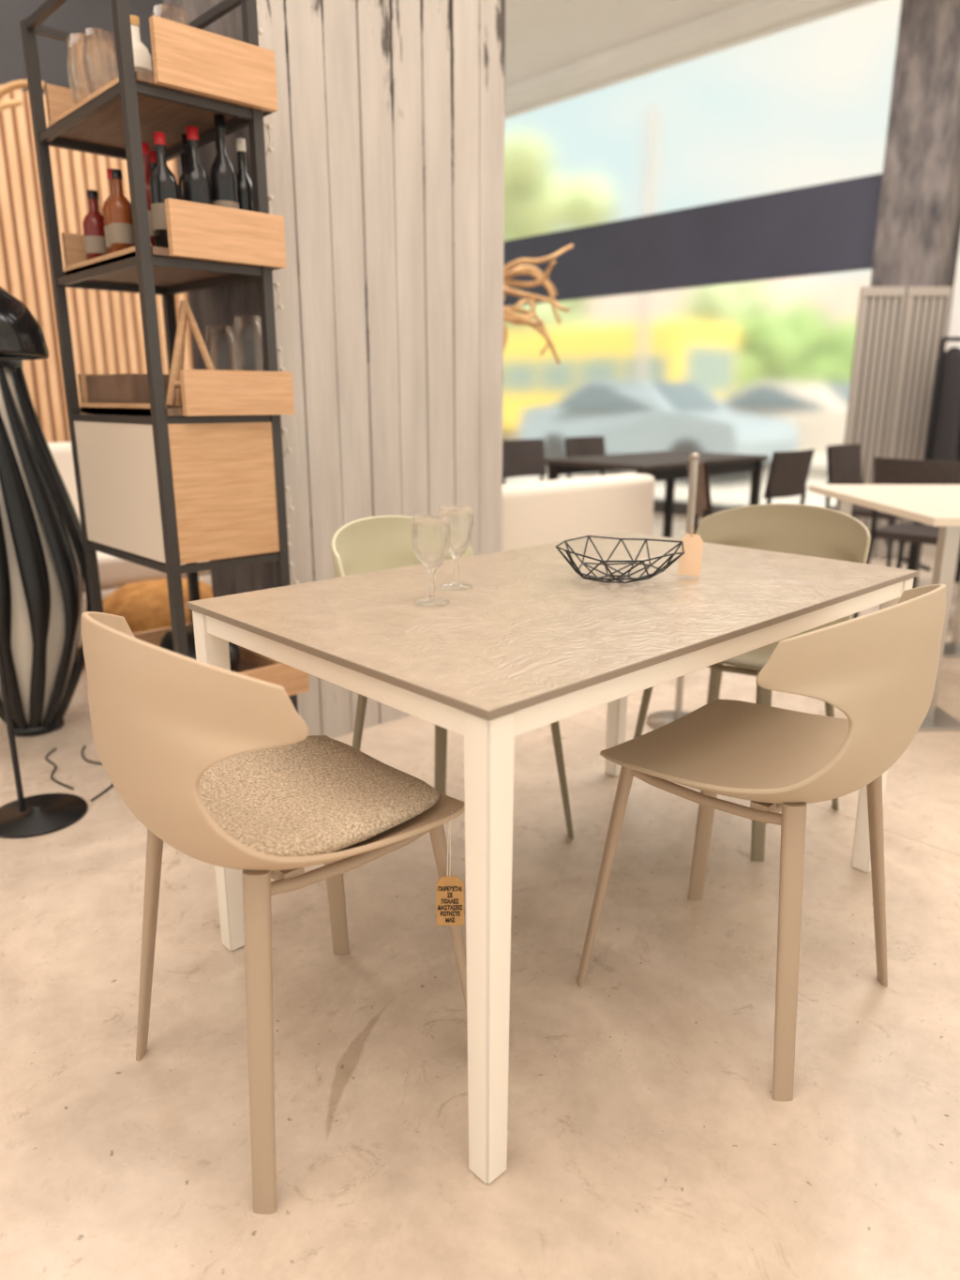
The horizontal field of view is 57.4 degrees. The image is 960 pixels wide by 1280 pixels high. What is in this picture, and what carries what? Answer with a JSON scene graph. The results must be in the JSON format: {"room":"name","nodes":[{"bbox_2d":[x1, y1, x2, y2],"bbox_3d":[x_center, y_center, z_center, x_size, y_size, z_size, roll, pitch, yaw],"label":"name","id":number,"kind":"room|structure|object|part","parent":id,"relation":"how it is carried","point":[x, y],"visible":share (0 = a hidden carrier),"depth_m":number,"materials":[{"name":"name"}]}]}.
{"room":"shop","nodes":[
{"label":"shop","id":0,"kind":"room"},
{"bbox_2d":[0,0,165,94],"bbox_3d":[-4.123,-1.997,3.710,8.200,4.130,0.150,-14,21,-41],"label":"wall","id":1,"kind":"structure","parent":0,"point":[63,64],"depth_m":4.98,"materials":[{"name":"grey paint"}]},
{"bbox_2d":[0,84,194,442],"bbox_3d":[-3.201,-1.517,4.567,3.700,2.750,0.085,-14,21,-41],"label":"slatted wall panel","id":2,"kind":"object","parent":1,"relation":"attached to","point":[106,326],"depth_m":5.10,"materials":[{"name":"brown wood"}]},
{"bbox_2d":[163,0,505,738],"bbox_3d":[-0.439,-1.760,2.849,0.972,4.130,0.500,-14,21,-41],"label":"wall","id":3,"kind":"structure","parent":0,"point":[385,164],"depth_m":2.79,"materials":[{"name":"whitewashed wood planks"}]},
{"bbox_2d":[0,512,959,1279],"bbox_3d":[-0.664,0.482,2.676,12.970,0.100,15.000,-14,21,-41],"label":"floor","id":4,"kind":"structure","parent":0,"point":[648,1137],"depth_m":1.57,"materials":[{"name":"concrete"}]},
{"bbox_2d":[0,79,45,111],"bbox_3d":[-2.444,-1.389,3.911,0.742,2.850,0.938,4,16,14],"label":"driftwood sculpture","id":5,"kind":"object","parent":4,"relation":"on","point":[9,87],"visible":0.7,"depth_m":3.96,"materials":[{"name":"brown wood"}]},
{"bbox_2d":[0,286,88,838],"bbox_3d":[-1.271,-0.188,2.254,0.420,1.416,0.420,-14,21,-41],"label":"floor lamp","id":6,"kind":"object","parent":4,"relation":"on","point":[22,338],"visible":1,"depth_m":2.35,"materials":[{"name":"black metal"}]},
{"bbox_3d":[-1.271,-0.152,2.264,0.016,1.300,0.016,-14,21,-41],"label":"stem","id":7,"kind":"part","parent":6,"relation":"part of","materials":[{"name":"black"}]},
{"bbox_3d":[-1.271,-0.777,2.092,0.420,0.194,0.420,-14,21,-41],"label":"lamp shade","id":8,"kind":"part","parent":6,"relation":"part of","materials":[{"name":"black metal"}]},
{"bbox_2d":[0,360,90,737],"bbox_3d":[-1.571,-0.301,2.938,0.511,1.270,0.508,-14,21,-41],"label":"lantern lamp","id":9,"kind":"object","parent":4,"relation":"on","point":[43,566],"visible":0.88,"depth_m":2.84,"materials":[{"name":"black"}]},
{"bbox_2d":[45,747,74,789],"bbox_3d":[-1.330,0.405,2.752,0.048,0.006,0.370,-10,18,-31],"label":"power cable","id":10,"kind":"object","parent":4,"relation":"on","point":[52,750],"visible":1,"depth_m":2.72,"materials":[{"name":"black plastic"}]},
{"bbox_2d":[81,744,113,801],"bbox_3d":[-1.191,0.405,2.752,0.091,0.006,0.464,-8,17,-26],"label":"power cable","id":11,"kind":"object","parent":4,"relation":"on","point":[82,756],"visible":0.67,"depth_m":2.79,"materials":[{"name":"black plastic"}]},
{"bbox_2d":[47,441,211,647],"bbox_3d":[-1.807,-0.435,4.085,1.500,0.920,0.850,-14,21,-41],"label":"sofa","id":12,"kind":"object","parent":4,"relation":"on","point":[114,572],"visible":0.02,"depth_m":3.84,"materials":[{"name":"beige fabric"}]},
{"bbox_3d":[-2.030,-0.663,4.268,1.500,0.578,0.200,-14,21,-41],"label":"backrest","id":13,"kind":"part","parent":12,"relation":"part of","materials":[{"name":"beige fabric"}]},
{"bbox_2d":[82,551,210,590],"bbox_3d":[-1.738,-0.368,4.027,1.136,0.138,0.646,-14,21,-41],"label":"seat cushion","id":14,"kind":"object","parent":12,"relation":"on","point":[114,572],"depth_m":3.78,"materials":[{"name":"beige fabric"}]},
{"bbox_2d":[102,578,212,632],"bbox_3d":[-1.274,-0.032,3.563,0.621,0.420,0.621,-14,21,-41],"label":"woven pouf","id":15,"kind":"object","parent":4,"relation":"on","point":[144,605],"visible":0.2,"depth_m":3.35,"materials":[{"name":"brown wicker"}]},
{"bbox_2d":[19,0,309,712],"bbox_3d":[-0.870,-0.634,2.567,0.420,2.110,0.660,-14,21,-41],"label":"shelving unit","id":16,"kind":"object","parent":4,"relation":"on","point":[160,488],"visible":0.88,"depth_m":2.35,"materials":[{"name":"black metal"}]},
{"bbox_2d":[82,189,106,260],"bbox_3d":[-1.078,-1.151,2.463,0.069,0.200,0.069,-14,21,-41],"label":"liquor bottle","id":17,"kind":"object","parent":16,"relation":"in","point":[93,223],"visible":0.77,"depth_m":2.44,"materials":[{"name":"red glass"}]},
{"bbox_2d":[102,168,114,254],"bbox_3d":[-0.995,-1.155,2.401,0.069,0.240,0.069,-14,21,-41],"label":"liquor bottle","id":18,"kind":"object","parent":16,"relation":"in","point":[109,171],"visible":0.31,"depth_m":2.37,"materials":[{"name":"orange glass"}]},
{"bbox_2d":[107,168,135,253],"bbox_3d":[-0.952,-1.123,2.324,0.065,0.220,0.065,-14,21,-41],"label":"liquor bottle","id":19,"kind":"object","parent":16,"relation":"in","point":[119,207],"visible":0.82,"depth_m":2.30,"materials":[{"name":"orange glass"}]},
{"bbox_2d":[85,373,182,406],"bbox_3d":[-0.996,-0.740,2.607,0.220,0.090,0.320,-14,21,-41],"label":"wooden serving tray","id":20,"kind":"object","parent":16,"relation":"on","point":[128,387],"visible":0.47,"depth_m":2.48,"materials":[{"name":"brown wood"}]},
{"bbox_2d":[129,15,152,74],"bbox_3d":[-0.877,-1.478,2.242,0.071,0.200,0.071,-14,21,-41],"label":"liquor bottle","id":21,"kind":"object","parent":16,"relation":"in","point":[143,62],"visible":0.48,"depth_m":2.22,"materials":[{"name":"beige"}]},
{"bbox_2d":[141,142,154,246],"bbox_3d":[-0.858,-1.135,2.270,0.069,0.270,0.069,-14,21,-41],"label":"liquor bottle","id":22,"kind":"object","parent":16,"relation":"in","point":[145,147],"visible":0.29,"depth_m":2.24,"materials":[{"name":"red glass"}]},
{"bbox_2d":[150,150,156,173],"bbox_3d":[-0.888,-1.188,2.425,0.073,0.290,0.073,-14,21,-41],"label":"liquor bottle","id":23,"kind":"object","parent":16,"relation":"in","point":[153,158],"visible":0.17,"depth_m":2.38,"materials":[{"name":"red glass"}]},
{"bbox_2d":[44,15,277,150],"bbox_3d":[-0.872,-1.450,2.340,0.355,0.133,0.660,-14,21,-41],"label":"tray","id":24,"kind":"object","parent":16,"relation":"on","point":[190,64],"depth_m":2.18,"materials":[{"name":"brown wood"}]},
{"bbox_2d":[149,131,179,247],"bbox_3d":[-0.786,-1.111,2.183,0.069,0.270,0.069,-14,21,-41],"label":"liquor bottle","id":25,"kind":"object","parent":16,"relation":"in","point":[163,185],"visible":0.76,"depth_m":2.16,"materials":[{"name":"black glass"}]},
{"bbox_2d":[60,197,286,287],"bbox_3d":[-0.872,-1.087,2.440,0.355,0.126,0.660,-14,21,-41],"label":"tray","id":26,"kind":"object","parent":16,"relation":"on","point":[200,234],"depth_m":2.26,"materials":[{"name":"brown wood"}]},
{"bbox_2d":[180,152,184,172],"bbox_3d":[-0.822,-1.209,2.483,0.069,0.300,0.069,-14,21,-41],"label":"liquor bottle","id":27,"kind":"object","parent":16,"relation":"in","point":[181,154],"visible":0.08,"depth_m":2.44,"materials":[{"name":"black glass"}]},
{"bbox_2d":[178,134,189,199],"bbox_3d":[-0.770,-1.176,2.344,0.073,0.310,0.073,-14,21,-41],"label":"liquor bottle","id":28,"kind":"object","parent":16,"relation":"in","point":[185,145],"visible":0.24,"depth_m":2.31,"materials":[{"name":"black glass"}]},
{"bbox_2d":[77,369,294,416],"bbox_3d":[-0.872,-0.715,2.542,0.355,0.114,0.660,-14,21,-41],"label":"tray","id":29,"kind":"object","parent":16,"relation":"on","point":[204,392],"depth_m":2.33,"materials":[{"name":"brown wood"}]},
{"bbox_2d":[165,300,214,406],"bbox_3d":[-0.800,-0.771,2.368,0.179,0.270,0.138,-14,21,-41],"label":"wooden easel","id":30,"kind":"object","parent":16,"relation":"on","point":[185,310],"visible":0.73,"depth_m":2.31,"materials":[{"name":"brown wood"}]},
{"bbox_2d":[181,125,211,204],"bbox_3d":[-0.724,-1.142,2.242,0.073,0.300,0.073,-14,21,-41],"label":"liquor bottle","id":31,"kind":"object","parent":16,"relation":"in","point":[196,185],"visible":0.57,"depth_m":2.21,"materials":[{"name":"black glass"}]},
{"bbox_2d":[159,622,240,672],"bbox_3d":[-0.868,0.032,2.709,0.220,0.166,0.320,-14,21,-41],"label":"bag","id":32,"kind":"object","parent":16,"relation":"on","point":[166,642],"visible":0.27,"depth_m":2.64,"materials":[{"name":"black"}]},
{"bbox_2d":[132,622,309,695],"bbox_3d":[-0.872,0.075,2.760,0.355,0.100,0.660,-14,21,-41],"label":"tray","id":33,"kind":"object","parent":16,"relation":"on","point":[252,664],"depth_m":2.64,"materials":[{"name":"brown wood"}]},
{"bbox_2d":[210,114,239,209],"bbox_3d":[-0.666,-1.174,2.283,0.069,0.340,0.069,-14,21,-41],"label":"liquor bottle","id":34,"kind":"object","parent":16,"relation":"in","point":[223,179],"visible":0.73,"depth_m":2.25,"materials":[{"name":"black glass"}]},
{"bbox_2d":[236,137,254,210],"bbox_3d":[-0.629,-1.170,2.341,0.061,0.300,0.061,-14,21,-41],"label":"liquor bottle","id":35,"kind":"object","parent":16,"relation":"in","point":[244,181],"visible":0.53,"depth_m":2.31,"materials":[{"name":"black glass"}]},
{"bbox_2d":[81,611,466,1214],"bbox_3d":[-0.319,0.340,1.423,0.507,0.838,0.513,-14,21,-41],"label":"dining chair","id":36,"kind":"object","parent":4,"relation":"on","point":[219,766],"visible":1,"depth_m":1.22,"materials":[{"name":"beige plastic"}]},
{"bbox_3d":[-0.560,0.497,1.492,0.098,0.500,0.038,0,15,0],"label":"leg","id":37,"kind":"part","parent":36,"relation":"part of","materials":[{"name":"beige"}]},
{"bbox_3d":[-0.307,0.568,1.235,0.038,0.500,0.098,0,15,0],"label":"leg","id":38,"kind":"part","parent":36,"relation":"part of","materials":[{"name":"beige"}]},
{"bbox_2d":[199,736,439,857],"bbox_3d":[-0.301,0.255,1.417,0.392,0.054,0.406,-14,21,-41],"label":"seat cushion","id":39,"kind":"object","parent":36,"relation":"on","point":[314,795],"depth_m":1.37,"materials":[{"name":"fabric"}]},
{"bbox_3d":[-0.291,0.436,1.737,0.038,0.487,0.098,1,15,3],"label":"leg","id":40,"kind":"part","parent":36,"relation":"part of","materials":[{"name":"beige"}]},
{"bbox_3d":[-0.040,0.507,1.480,0.098,0.487,0.038,0,15,0],"label":"leg","id":41,"kind":"part","parent":36,"relation":"part of","materials":[{"name":"beige"}]},
{"bbox_2d":[436,811,464,925],"bbox_3d":[-0.048,0.364,1.391,0.044,0.198,0.008,0,15,0],"label":"price tag","id":42,"kind":"object","parent":36,"relation":"hanging from","point":[449,889],"visible":1,"depth_m":1.40,"materials":[{"name":"brown cardboard"}]},
{"bbox_2d":[331,515,573,859],"bbox_3d":[-0.075,0.132,2.179,0.507,0.838,0.513,10,18,32],"label":"dining chair","id":43,"kind":"object","parent":4,"relation":"on","point":[378,543],"visible":0.19,"depth_m":2.28,"materials":[{"name":"beige plastic"}]},
{"bbox_3d":[-0.308,0.313,2.159,0.098,0.500,0.038,-3,16,-10],"label":"leg","id":44,"kind":"part","parent":43,"relation":"part of","materials":[{"name":"brown"}]},
{"bbox_3d":[-0.109,0.231,2.455,0.038,0.500,0.098,-4,16,-13],"label":"leg","id":45,"kind":"part","parent":43,"relation":"part of","materials":[{"name":"brown"}]},
{"bbox_3d":[0.201,0.291,2.264,0.098,0.487,0.038,-3,16,-10],"label":"leg","id":46,"kind":"part","parent":43,"relation":"part of","materials":[{"name":"brown"}]},
{"bbox_2d":[502,438,546,484],"bbox_3d":[0.436,-0.984,6.228,0.468,0.842,0.534,-14,21,-41],"label":"chair","id":47,"kind":"object","parent":4,"relation":"on","point":[525,457],"visible":0.56,"depth_m":6.34,"materials":[{"name":"black"}]},
{"bbox_2d":[503,243,572,363],"bbox_3d":[0.193,-1.225,5.008,0.628,1.951,0.905,1,15,2],"label":"driftwood sculpture","id":48,"kind":"object","parent":4,"relation":"on","point":[510,315],"visible":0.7,"depth_m":4.80,"materials":[{"name":"brown wood"}]},
{"bbox_2d":[186,531,918,1184],"bbox_3d":[0.215,0.247,1.928,1.347,0.750,0.836,-14,21,-41],"label":"dining table","id":49,"kind":"object","parent":4,"relation":"on","point":[491,649],"visible":0.87,"depth_m":1.49,"materials":[{"name":"ceramic"}]},
{"bbox_3d":[-0.518,0.295,1.777,0.050,0.736,0.050,-14,21,-41],"label":"leg","id":50,"kind":"part","parent":49,"relation":"part of","materials":[{"name":"beige paint"}]},
{"bbox_3d":[0.012,0.445,1.234,0.050,0.736,0.050,-14,21,-41],"label":"leg","id":51,"kind":"part","parent":49,"relation":"part of","materials":[{"name":"beige paint"}]},
{"bbox_3d":[0.417,0.061,2.626,0.050,0.736,0.050,-14,21,-41],"label":"leg","id":52,"kind":"part","parent":49,"relation":"part of","materials":[{"name":"beige paint"}]},
{"bbox_2d":[555,535,684,583],"bbox_3d":[0.292,-0.164,1.849,0.274,0.078,0.274,-14,21,-41],"label":"fruit bowl","id":53,"kind":"object","parent":49,"relation":"on","point":[620,579],"visible":1,"depth_m":1.85,"materials":[{"name":"black metal"}]},
{"bbox_2d":[677,526,703,576],"bbox_3d":[0.457,-0.193,1.901,0.058,0.110,0.024,-2,15,-5],"label":"label card","id":54,"kind":"object","parent":49,"relation":"on","point":[690,562],"visible":0.99,"depth_m":1.90,"materials":[{"name":"beige"}]},
{"bbox_3d":[0.948,0.211,2.083,0.050,0.736,0.050,-14,21,-41],"label":"leg","id":55,"kind":"part","parent":49,"relation":"part of","materials":[{"name":"beige paint"}]},
{"bbox_2d":[501,473,655,551],"bbox_3d":[0.221,-0.459,4.492,1.150,0.750,0.800,-14,21,-41],"label":"sofa","id":56,"kind":"object","parent":4,"relation":"on","point":[535,513],"visible":0.31,"depth_m":4.11,"materials":[{"name":"beige fabric"}]},
{"bbox_2d":[565,436,605,478],"bbox_3d":[0.946,-1.111,6.691,0.468,0.842,0.534,-14,21,-41],"label":"chair","id":57,"kind":"object","parent":4,"relation":"on","point":[589,445],"visible":0.25,"depth_m":6.79,"materials":[{"name":"black"}]},
{"bbox_3d":[0.938,-1.321,6.642,0.440,0.410,0.510,-14,21,-41],"label":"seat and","id":58,"kind":"part","parent":57,"relation":"part of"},
{"bbox_2d":[542,451,768,538],"bbox_3d":[1.185,-0.846,5.896,1.400,0.750,0.800,-14,21,-41],"label":"cafe table","id":59,"kind":"object","parent":4,"relation":"on","point":[669,466],"visible":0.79,"depth_m":5.70,"materials":[{"name":"black"}]},
{"bbox_3d":[0.471,-0.781,5.716,0.050,0.720,0.050,-14,21,-41],"label":"leg","id":60,"kind":"part","parent":59,"relation":"part of","materials":[{"name":"black metal"}]},
{"bbox_3d":[0.951,-0.645,5.224,0.050,0.720,0.050,-14,21,-41],"label":"leg","id":61,"kind":"part","parent":59,"relation":"part of","materials":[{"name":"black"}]},
{"bbox_3d":[1.418,-1.017,6.575,0.050,0.720,0.050,-14,21,-41],"label":"leg","id":62,"kind":"part","parent":59,"relation":"part of","materials":[{"name":"black metal"}]},
{"bbox_3d":[1.898,-0.882,6.083,0.050,0.720,0.050,-14,21,-41],"label":"leg","id":63,"kind":"part","parent":59,"relation":"part of","materials":[{"name":"black"}]},
{"bbox_2d":[647,452,699,729],"bbox_3d":[0.710,-0.159,3.022,0.220,0.952,0.220,-14,21,-41],"label":"display stand","id":64,"kind":"object","parent":4,"relation":"on","point":[655,720],"visible":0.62,"depth_m":3.09,"materials":[{"name":"silver metal"}]},
{"bbox_2d":[653,499,725,517],"bbox_3d":[1.071,-3.523,9.249,0.100,4.130,6.360,-14,21,-41],"label":"frame","id":65,"kind":"object","parent":4,"relation":"on","point":[680,508],"visible":0.02,"depth_m":8.79,"materials":[{"name":"black metal"}]},
{"bbox_2d":[504,0,871,117],"bbox_3d":[1.071,-5.485,8.709,0.100,0.060,6.360,-14,21,-41],"label":"trim","id":66,"kind":"structure","parent":65,"relation":"attached to","point":[845,4],"depth_m":7.78,"materials":[{"name":"paint"}]},
{"bbox_2d":[503,173,882,306],"bbox_3d":[0.964,-3.904,9.126,0.120,0.670,6.480,-14,21,-41],"label":"window band","id":67,"kind":"structure","parent":65,"relation":"attached to","point":[827,228],"depth_m":7.87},
{"bbox_2d":[502,0,902,507],"bbox_3d":[1.066,-3.545,9.238,0.006,3.980,6.320,-14,21,-41],"label":"glazing","id":68,"kind":"object","parent":65,"relation":"attached to","point":[763,368],"visible":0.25,"depth_m":8.13,"materials":[{"name":"clear glass"}]},
{"bbox_2d":[686,456,712,534],"bbox_3d":[1.277,-0.469,4.362,0.534,0.842,0.468,2,15,6],"label":"chair","id":69,"kind":"object","parent":4,"relation":"on","point":[703,503],"visible":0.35,"depth_m":4.13,"materials":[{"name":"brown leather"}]},
{"bbox_2d":[633,503,871,861],"bbox_3d":[0.729,0.068,2.412,0.507,0.838,0.513,-14,21,-41],"label":"dining chair","id":70,"kind":"object","parent":4,"relation":"on","point":[805,530],"visible":0.32,"depth_m":2.45,"materials":[{"name":"beige plastic"}]},
{"bbox_3d":[0.450,0.239,2.450,0.098,0.487,0.038,1,15,3],"label":"leg","id":71,"kind":"part","parent":70,"relation":"part of","materials":[{"name":"brown"}]},
{"bbox_3d":[0.717,0.167,2.690,0.038,0.500,0.098,0,15,0],"label":"leg","id":72,"kind":"part","parent":70,"relation":"part of","materials":[{"name":"brown"}]},
{"bbox_3d":[0.703,0.311,2.191,0.038,0.487,0.098,0,15,0],"label":"leg","id":73,"kind":"part","parent":70,"relation":"part of","materials":[{"name":"brown"}]},
{"bbox_3d":[0.970,0.237,2.433,0.098,0.500,0.038,0,15,0],"label":"leg","id":74,"kind":"part","parent":70,"relation":"part of","materials":[{"name":"brown"}]},
{"bbox_2d":[700,449,814,518],"bbox_3d":[1.655,-0.717,5.261,0.468,0.842,0.534,-14,21,-41],"label":"chair","id":75,"kind":"object","parent":4,"relation":"on","point":[789,473],"visible":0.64,"depth_m":4.96,"materials":[{"name":"black"}]},
{"bbox_2d":[576,584,946,1101],"bbox_3d":[0.521,0.285,1.624,0.507,0.838,0.513,15,21,43],"label":"dining chair","id":76,"kind":"object","parent":4,"relation":"on","point":[880,668],"visible":1,"depth_m":1.43,"materials":[{"name":"beige plastic"}]},
{"bbox_3d":[0.243,0.449,1.688,0.098,0.487,0.038,0,15,1],"label":"leg","id":77,"kind":"part","parent":76,"relation":"part of","materials":[{"name":"beige"}]},
{"bbox_3d":[0.502,0.380,1.939,0.038,0.487,0.098,0,15,1],"label":"leg","id":78,"kind":"part","parent":76,"relation":"part of","materials":[{"name":"beige"}]},
{"bbox_3d":[0.503,0.512,1.436,0.038,0.500,0.098,0,15,1],"label":"leg","id":79,"kind":"part","parent":76,"relation":"part of","materials":[{"name":"beige metal"}]},
{"bbox_3d":[0.763,0.443,1.687,0.098,0.500,0.038,0,15,1],"label":"leg","id":80,"kind":"part","parent":76,"relation":"part of","materials":[{"name":"beige metal"}]},
{"bbox_2d":[825,444,918,577],"bbox_3d":[2.444,-0.785,5.508,0.468,0.842,0.534,-14,21,-41],"label":"chair","id":81,"kind":"object","parent":4,"relation":"on","point":[844,461],"visible":0.52,"depth_m":5.58,"materials":[{"name":"black"}]},
{"bbox_3d":[2.436,-0.995,5.459,0.440,0.410,0.510,-14,21,-41],"label":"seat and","id":82,"kind":"part","parent":81,"relation":"part of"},
{"bbox_2d":[808,484,959,730],"bbox_3d":[1.908,-0.191,3.516,0.840,0.750,1.140,0,15,0],"label":"cafe table","id":83,"kind":"object","parent":4,"relation":"on","point":[930,504],"visible":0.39,"depth_m":3.21,"materials":[{"name":"white laminate"},{"name":"white painted metal"}]},
{"bbox_3d":[1.608,-0.301,3.952,0.050,0.707,0.050,0,15,0],"label":"leg","id":84,"kind":"part","parent":83,"relation":"part of","materials":[{"name":"silver metal"}]},
{"bbox_3d":[1.608,0.285,3.180,0.220,0.012,0.220,0,15,0],"label":"plate","id":85,"kind":"part","parent":83,"relation":"part of","materials":[{"name":"silver metal"}]},
{"bbox_3d":[1.608,-0.062,3.084,0.050,0.707,0.050,0,15,0],"label":"leg","id":86,"kind":"part","parent":83,"relation":"part of","materials":[{"name":"silver metal"}]},
{"bbox_3d":[2.208,0.046,4.048,0.220,0.012,0.220,0,15,0],"label":"plate","id":87,"kind":"part","parent":83,"relation":"part of","materials":[{"name":"silver metal"}]},
{"bbox_3d":[2.208,-0.301,3.952,0.050,0.707,0.050,0,15,0],"label":"leg","id":88,"kind":"part","parent":83,"relation":"part of","materials":[{"name":"silver metal"}]},
{"bbox_2d":[843,286,952,558],"bbox_3d":[2.874,-1.488,6.157,0.600,1.850,0.040,0,15,0],"label":"folding screen","id":89,"kind":"object","parent":4,"relation":"on","point":[925,316],"visible":0.73,"depth_m":6.05,"materials":[{"name":"beige wood"}]},
{"bbox_2d":[852,457,959,618],"bbox_3d":[2.292,-0.509,4.506,0.534,0.842,0.468,-14,21,-41],"label":"chair","id":90,"kind":"object","parent":4,"relation":"on","point":[887,471],"visible":0.38,"depth_m":4.34,"materials":[{"name":"black"}]},
{"bbox_3d":[2.284,-0.715,4.441,0.510,0.410,0.440,-14,21,-41],"label":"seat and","id":91,"kind":"part","parent":90,"relation":"part of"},
{"bbox_2d":[902,336,959,571],"bbox_3d":[3.453,-1.253,5.932,0.868,1.513,0.440,0,15,0],"label":"rack","id":92,"kind":"object","parent":4,"relation":"on","point":[942,443],"visible":0.8,"depth_m":5.78,"materials":[{"name":"black"}]},
{"bbox_2d":[906,520,959,588],"bbox_3d":[3.029,-0.578,4.921,0.900,0.750,0.900,-14,21,-41],"label":"cafe table","id":93,"kind":"object","parent":4,"relation":"on","point":[915,549],"visible":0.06,"depth_m":4.96,"materials":[{"name":"black"}]},
{"bbox_3d":[2.463,-0.567,4.941,0.050,0.720,0.050,-14,21,-41],"label":"leg","id":94,"kind":"part","parent":93,"relation":"part of","materials":[{"name":"black"}]},
{"bbox_3d":[3.046,-0.713,5.470,0.050,0.720,0.050,-14,21,-41],"label":"leg","id":95,"kind":"part","parent":93,"relation":"part of","materials":[{"name":"black"}]},
{"bbox_2d":[505,0,750,87],"bbox_3d":[-0.661,-3.828,2.205,11.920,0.200,14.000,-14,21,-41],"label":"ceiling","id":96,"kind":"structure","parent":0,"point":[542,37],"depth_m":7.31,"materials":[{"name":"paint"}]},
{"bbox_2d":[504,0,843,111],"bbox_3d":[0.739,-5.404,8.492,0.300,0.100,6.480,-14,21,-41],"label":"ceiling beam","id":97,"kind":"structure","parent":96,"relation":"attached to","point":[750,15],"depth_m":7.55,"materials":[{"name":"paint"}]},
{"bbox_2d":[870,0,959,522],"bbox_3d":[3.341,-2.836,6.755,0.400,4.130,0.480,-14,21,-41],"label":"pillar","id":98,"kind":"structure","parent":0,"point":[917,243],"depth_m":6.41,"materials":[{"name":"paint"}]},
{"bbox_2d":[926,251,959,525],"bbox_3d":[6.052,-2.136,4.216,0.200,4.130,6.970,-14,21,-41],"label":"wall","id":99,"kind":"structure","parent":0,"point":[955,323],"depth_m":6.66,"materials":[{"name":"paint"}]},
{"label":"outside","id":100,"kind":"structure","parent":0,"visible":0},
{"bbox_3d":[10.690,-9.044,37.484,53.030,0.100,80.000,-14,21,-41],"label":"ground","id":101,"kind":"structure","parent":100,"visible":0},
{"bbox_2d":[945,269,957,351],"bbox_3d":[19.039,-14.852,44.034,10.100,7.700,60.000,-14,21,-41],"label":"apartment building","id":102,"kind":"structure","parent":101,"relation":"on","point":[956,269],"depth_m":37.99,"materials":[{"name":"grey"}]}
]}

